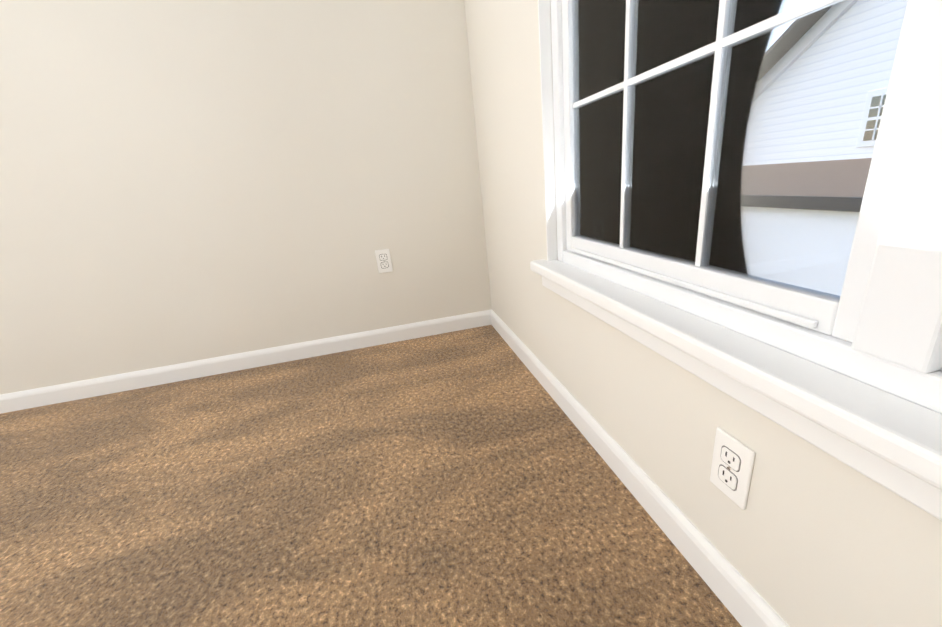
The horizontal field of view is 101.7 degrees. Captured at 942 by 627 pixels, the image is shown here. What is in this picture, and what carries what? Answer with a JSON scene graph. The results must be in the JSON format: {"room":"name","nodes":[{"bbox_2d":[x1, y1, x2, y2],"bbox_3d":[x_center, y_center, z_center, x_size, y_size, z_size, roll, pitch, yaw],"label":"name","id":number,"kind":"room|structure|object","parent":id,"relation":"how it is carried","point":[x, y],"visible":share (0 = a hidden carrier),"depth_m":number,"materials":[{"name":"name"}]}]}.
{"room":"empty bedroom","nodes":[
{"label":"empty bedroom","id":0,"kind":"room"},
{"bbox_2d":[0,0,491,394],"bbox_3d":[-1.986,-0.770,1.433,4.360,2.440,0.150,-10,20,-10],"label":"wall","id":1,"kind":"structure","parent":0,"point":[183,181],"depth_m":1.65,"materials":[{"name":"beige paint"}]},
{"bbox_2d":[0,310,490,413],"bbox_3d":[-1.847,0.361,1.747,4.060,0.083,0.014,-10,20,-10],"label":"baseboard","id":2,"kind":"structure","parent":1,"relation":"attached to","point":[48,395],"depth_m":1.87,"materials":[{"name":"white wood"}]},
{"bbox_2d":[375,249,392,272],"bbox_3d":[-0.429,-0.259,1.891,0.070,0.115,0.009,-10,20,-10],"label":"electrical outlet","id":3,"kind":"object","parent":1,"relation":"attached to","point":[383,260],"visible":1,"depth_m":1.89,"materials":[{"name":"white plastic"}]},
{"bbox_2d":[0,325,741,626],"bbox_3d":[-1.467,0.947,0.246,4.360,0.100,3.621,-10,20,-10],"label":"floor","id":4,"kind":"structure","parent":0,"point":[465,478],"depth_m":1.01,"materials":[{"name":"carpet"}]},
{"bbox_2d":[464,0,941,626],"bbox_3d":[0.444,-0.600,0.204,0.150,2.440,3.321,-10,20,-10],"label":"wall","id":5,"kind":"structure","parent":0,"point":[810,536],"depth_m":0.73,"materials":[{"name":"beige paint"}]},
{"bbox_2d":[490,309,789,626],"bbox_3d":[0.484,0.520,0.579,0.014,0.083,3.321,-10,20,-10],"label":"baseboard","id":6,"kind":"structure","parent":5,"relation":"attached to","point":[742,600],"depth_m":0.83,"materials":[{"name":"white wood"}]},
{"bbox_2d":[710,427,754,509],"bbox_3d":[0.431,0.256,0.637,0.009,0.115,0.070,-10,20,-10],"label":"electrical outlet","id":7,"kind":"object","parent":5,"relation":"attached to","point":[732,467],"visible":1,"depth_m":0.63,"materials":[{"name":"white plastic"}]},
{"bbox_2d":[530,0,941,520],"bbox_3d":[0.399,-0.619,0.195,0.163,1.670,1.815,-10,20,-10],"label":"window","id":8,"kind":"structure","parent":5,"relation":"in","point":[650,104],"depth_m":0.59,"materials":[{"name":"white wood"}]},
{"label":"outside","id":9,"kind":"structure","parent":0,"visible":0},
{"bbox_2d":[745,0,907,295],"bbox_3d":[6.246,-2.070,2.784,1.780,10.306,18.256,-10,20,-10],"label":"house","id":10,"kind":"structure","parent":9,"point":[864,167],"depth_m":6.13,"materials":[{"name":"white"}]}
]}

